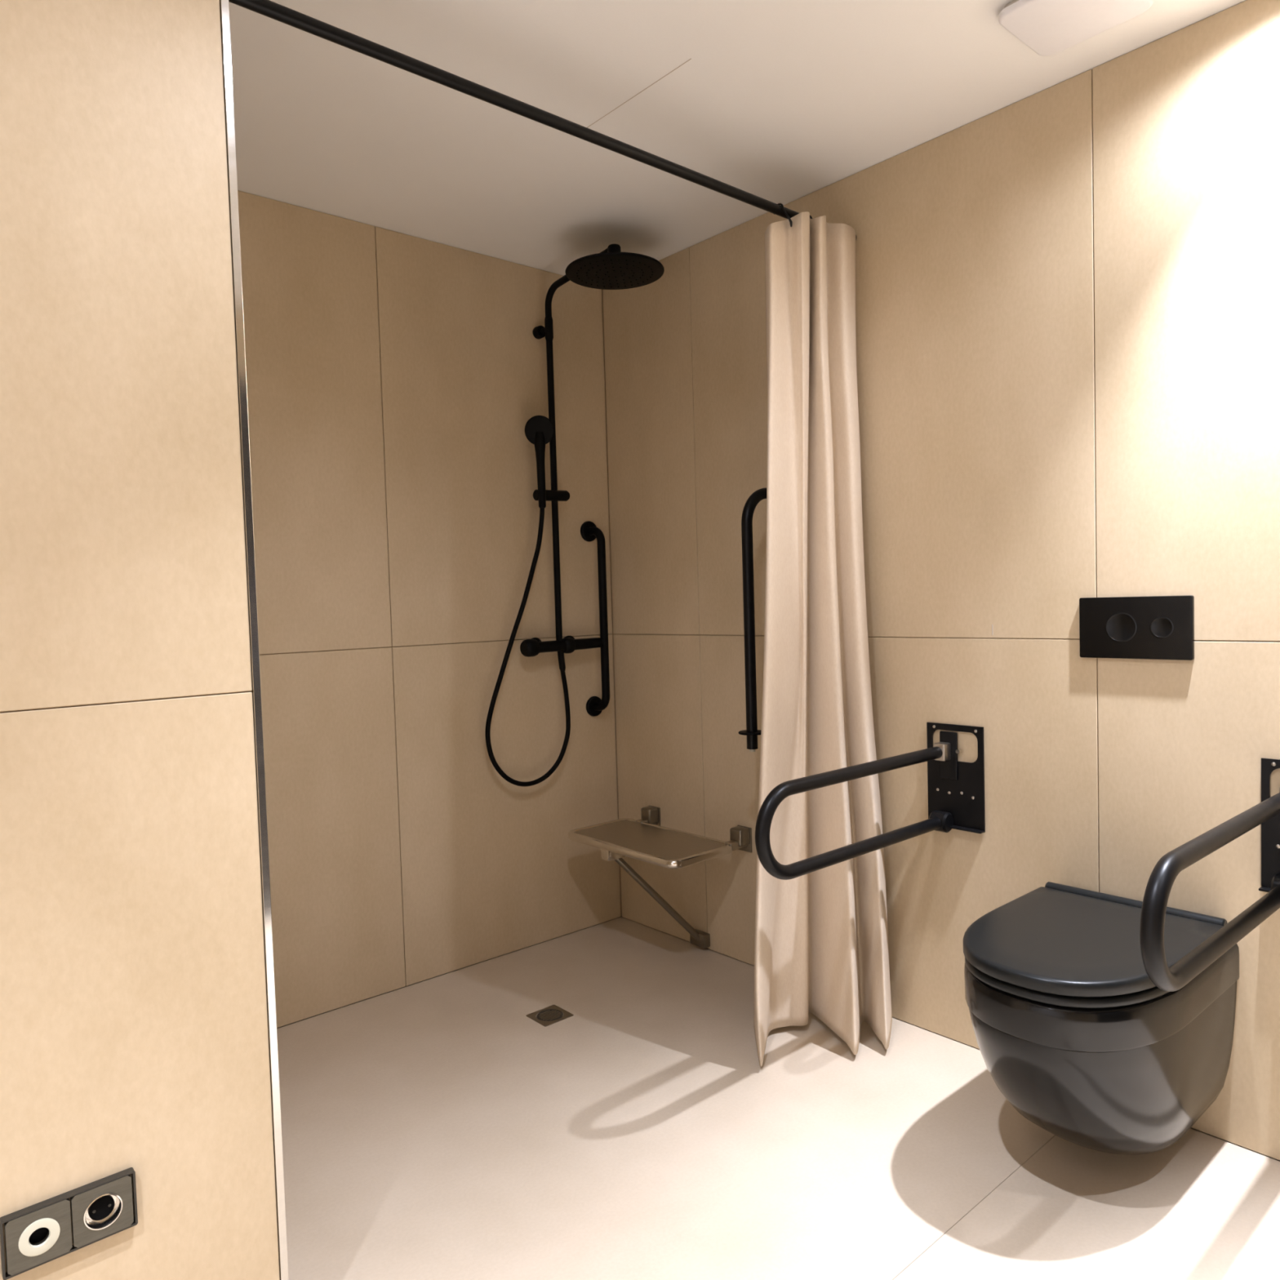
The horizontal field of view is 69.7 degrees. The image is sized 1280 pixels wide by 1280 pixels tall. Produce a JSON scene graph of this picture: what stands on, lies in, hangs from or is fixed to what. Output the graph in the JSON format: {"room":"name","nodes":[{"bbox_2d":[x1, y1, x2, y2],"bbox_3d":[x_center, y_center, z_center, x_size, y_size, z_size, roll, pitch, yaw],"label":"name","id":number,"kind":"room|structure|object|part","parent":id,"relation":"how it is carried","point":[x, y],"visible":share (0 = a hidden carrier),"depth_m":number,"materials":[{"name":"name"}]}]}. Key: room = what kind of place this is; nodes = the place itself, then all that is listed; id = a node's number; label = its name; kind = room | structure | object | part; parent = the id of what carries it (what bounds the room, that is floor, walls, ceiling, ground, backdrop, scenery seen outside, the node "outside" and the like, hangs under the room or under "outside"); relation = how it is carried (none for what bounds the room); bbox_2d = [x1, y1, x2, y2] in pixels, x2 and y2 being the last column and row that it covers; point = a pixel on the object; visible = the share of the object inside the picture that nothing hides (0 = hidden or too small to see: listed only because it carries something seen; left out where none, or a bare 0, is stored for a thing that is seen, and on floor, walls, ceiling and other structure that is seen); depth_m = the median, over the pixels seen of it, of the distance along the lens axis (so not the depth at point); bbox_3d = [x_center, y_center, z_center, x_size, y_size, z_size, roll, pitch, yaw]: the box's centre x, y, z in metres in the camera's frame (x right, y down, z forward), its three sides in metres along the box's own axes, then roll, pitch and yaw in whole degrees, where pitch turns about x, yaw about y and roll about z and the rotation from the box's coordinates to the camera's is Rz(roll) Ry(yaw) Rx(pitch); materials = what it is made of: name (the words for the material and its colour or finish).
{"room":"accessible bathroom","nodes":[
{"label":"accessible bathroom","id":0,"kind":"room"},
{"bbox_2d":[0,0,279,1279],"bbox_3d":[-1.236,0.009,0.958,1.556,2.400,0.160,-4,3,-41],"label":"wall partition","id":1,"kind":"structure","parent":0,"point":[134,1033],"depth_m":1.30,"materials":[{"name":"beige tile"}]},
{"bbox_2d":[0,1167,137,1279],"bbox_3d":[-0.777,0.795,1.256,0.159,0.079,0.015,-4,3,-41],"label":"wall socket","id":2,"kind":"object","parent":1,"relation":"attached to","point":[103,1208],"visible":1,"depth_m":1.25,"materials":[{"name":"grey metal"}]},
{"bbox_3d":[-0.805,0.797,1.230,0.073,0.073,0.009,-4,3,-41],"label":"insert plate","id":3,"kind":"part","parent":2,"relation":"part of","materials":[{"name":"grey metal"}]},
{"bbox_3d":[-0.749,0.793,1.280,0.073,0.073,0.009,-4,3,-41],"label":"insert plate","id":4,"kind":"part","parent":2,"relation":"part of","materials":[{"name":"grey metal"}]},
{"bbox_2d":[228,0,856,240],"bbox_3d":[-0.051,-1.095,2.038,1.734,0.033,0.033,-4,3,-41],"label":"curtain rod","id":5,"kind":"object","parent":1,"relation":"attached to","point":[268,8],"visible":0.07,"depth_m":1.81,"materials":[{"name":"black metal"}]},
{"bbox_2d":[753,203,892,1066],"bbox_3d":[0.462,-0.034,2.462,0.446,2.219,0.265,-2,2,-11],"label":"shower curtain","id":6,"kind":"object","parent":5,"relation":"hanging from","point":[821,940],"visible":0.92,"depth_m":2.46,"materials":[{"name":"fabric"}]},
{"bbox_2d":[237,190,621,1027],"bbox_3d":[-0.871,-0.083,2.892,1.956,2.400,0.100,-4,3,-41],"label":"wall","id":7,"kind":"structure","parent":0,"point":[395,380],"depth_m":2.95,"materials":[{"name":"beige tile"}]},
{"bbox_2d":[520,244,664,657],"bbox_3d":[-0.145,-0.601,3.059,0.340,1.312,0.592,-4,3,-41],"label":"shower column","id":8,"kind":"structure","parent":7,"relation":"attached to","point":[611,268],"depth_m":3.16,"materials":[{"name":"black metal"}]},
{"bbox_2d":[484,415,570,786],"bbox_3d":[-0.374,-0.128,3.133,0.347,1.269,0.087,-4,3,-41],"label":"shower","id":9,"kind":"object","parent":8,"relation":"hanging from","point":[539,429],"visible":1,"depth_m":3.14,"materials":[{"name":"black metal"}]},
{"bbox_3d":[-0.341,-0.585,3.153,0.042,0.259,0.045,-4,3,-41],"label":"handle","id":10,"kind":"part","parent":9,"relation":"part of","materials":[{"name":"black metal"}]},
{"bbox_3d":[-0.379,0.027,3.165,0.052,0.061,0.061,-4,3,-41],"label":"mixer knob","id":11,"kind":"part","parent":8,"relation":"part of","materials":[{"name":"black metal"}]},
{"bbox_3d":[-0.258,0.019,3.270,0.040,0.057,0.057,-4,3,-41],"label":"mixer knob","id":12,"kind":"part","parent":8,"relation":"part of","materials":[{"name":"black metal"}]},
{"bbox_3d":[-0.203,-1.179,3.063,0.023,0.155,0.378,-4,3,-41],"label":"shower arm","id":13,"kind":"part","parent":8,"relation":"part of","materials":[{"name":"black metal"}]},
{"bbox_2d":[580,520,609,716],"bbox_3d":[-0.153,-0.077,3.393,0.076,0.728,0.090,-4,3,-41],"label":"grab bar","id":14,"kind":"object","parent":7,"relation":"attached to","point":[589,531],"visible":1,"depth_m":3.36,"materials":[{"name":"black metal"}]},
{"bbox_2d":[228,0,1246,275],"bbox_3d":[-0.231,-1.276,1.040,3.500,0.101,3.700,-4,3,-41],"label":"ceiling","id":15,"kind":"structure","parent":0,"point":[784,102],"depth_m":2.18,"materials":[{"name":"white paint"}]},
{"bbox_2d":[998,0,1153,56],"bbox_3d":[0.880,-1.280,1.860,0.224,0.026,0.232,-4,3,-41],"label":"ceiling light","id":16,"kind":"object","parent":15,"relation":"in","point":[1047,27],"visible":1,"depth_m":1.88,"materials":[{"name":"white plastic"}]},
{"bbox_2d":[276,915,1279,1279],"bbox_3d":[-0.158,1.221,1.144,3.500,0.100,3.700,-4,3,-41],"label":"floor","id":17,"kind":"structure","parent":0,"point":[433,1128],"depth_m":2.01,"materials":[{"name":"beige tile"}]},
{"bbox_2d":[525,1004,573,1026],"bbox_3d":[-0.266,1.109,2.711,0.104,0.005,0.100,-4,3,-41],"label":"floor drain","id":18,"kind":"object","parent":17,"relation":"on","point":[553,1014],"visible":1,"depth_m":2.71,"materials":[{"name":"silver metal"}]},
{"bbox_2d":[602,0,1279,1160],"bbox_3d":[1.083,-0.112,2.209,0.100,2.400,3.700,-4,3,-41],"label":"wall","id":19,"kind":"structure","parent":0,"point":[1068,293],"depth_m":2.28,"materials":[{"name":"beige tile"}]},
{"bbox_2d":[568,805,751,948],"bbox_3d":[0.057,0.845,3.115,0.348,0.450,0.563,-4,3,-41],"label":"bench","id":20,"kind":"object","parent":19,"relation":"attached to","point":[644,839],"visible":1,"depth_m":3.07,"materials":[{"name":"metal"}]},
{"bbox_3d":[0.023,0.662,3.337,0.081,0.026,0.032,-4,3,-41],"label":"hinge arm","id":21,"kind":"part","parent":20,"relation":"part of","materials":[{"name":"metal"}]},
{"bbox_3d":[0.025,0.671,3.090,0.247,0.009,0.519,-4,3,-41],"label":"seat panel","id":22,"kind":"part","parent":20,"relation":"part of","materials":[{"name":"metal"}]},
{"bbox_3d":[0.314,0.668,3.004,0.081,0.026,0.032,-4,3,-41],"label":"hinge arm","id":23,"kind":"part","parent":20,"relation":"part of","materials":[{"name":"metal"}]},
{"bbox_2d":[737,488,766,751],"bbox_3d":[0.409,0.033,2.707,0.270,0.964,0.162,-4,3,-41],"label":"support rail","id":24,"kind":"object","parent":19,"relation":"attached to","point":[752,732],"visible":0.41,"depth_m":2.65,"materials":[{"name":"black metal"}]},
{"bbox_2d":[755,722,985,879],"bbox_3d":[0.555,0.386,2.195,0.759,0.286,0.162,-4,3,-41],"label":"support rail","id":25,"kind":"object","parent":19,"relation":"attached to","point":[956,788],"visible":1,"depth_m":2.38,"materials":[{"name":"black metal"}]},
{"bbox_3d":[0.838,0.362,2.443,0.005,0.275,0.162,-4,3,-41],"label":"wall plate","id":26,"kind":"part","parent":25,"relation":"part of","materials":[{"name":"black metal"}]},
{"bbox_2d":[963,881,1239,1155],"bbox_3d":[0.931,0.829,1.929,0.592,0.460,0.403,-4,3,-41],"label":"toilet","id":27,"kind":"object","parent":19,"relation":"attached to","point":[1070,1024],"visible":0.88,"depth_m":1.77,"materials":[{"name":"black ceramic"}]},
{"bbox_3d":[0.905,0.650,1.903,0.526,0.020,0.396,-4,3,-41],"label":"seat","id":28,"kind":"part","parent":27,"relation":"part of","materials":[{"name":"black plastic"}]},
{"bbox_3d":[0.898,0.623,1.897,0.522,0.031,0.398,-4,3,-41],"label":"lid","id":29,"kind":"part","parent":27,"relation":"part of","materials":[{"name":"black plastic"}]},
{"bbox_2d":[1079,595,1194,660],"bbox_3d":[1.122,-0.028,2.086,0.012,0.141,0.241,-4,3,-41],"label":"flush plate","id":30,"kind":"object","parent":19,"relation":"attached to","point":[1150,627],"visible":1,"depth_m":2.08,"materials":[{"name":"black plastic"}]},
{"bbox_2d":[1139,757,1279,991],"bbox_3d":[1.068,0.408,1.610,0.759,0.286,0.162,-4,3,-41],"label":"support rail","id":31,"kind":"object","parent":19,"relation":"attached to","point":[1162,877],"visible":1,"depth_m":1.54,"materials":[{"name":"black metal"}]},
{"bbox_3d":[1.351,0.384,1.858,0.005,0.275,0.162,-4,3,-41],"label":"wall plate","id":32,"kind":"part","parent":31,"relation":"part of","materials":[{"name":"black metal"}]},
{"bbox_3d":[-0.649,-0.030,1.475,0.010,2.400,0.155,-4,3,-41],"label":"wall","id":33,"kind":"structure","parent":0,"visible":0},
{"bbox_2d":[219,0,288,1279],"bbox_3d":[-0.595,-0.029,1.414,0.012,2.400,0.008,-4,3,-41],"label":"trim","id":34,"kind":"structure","parent":33,"relation":"attached to","point":[224,4],"depth_m":1.41,"materials":[{"name":"metal"}]}
]}

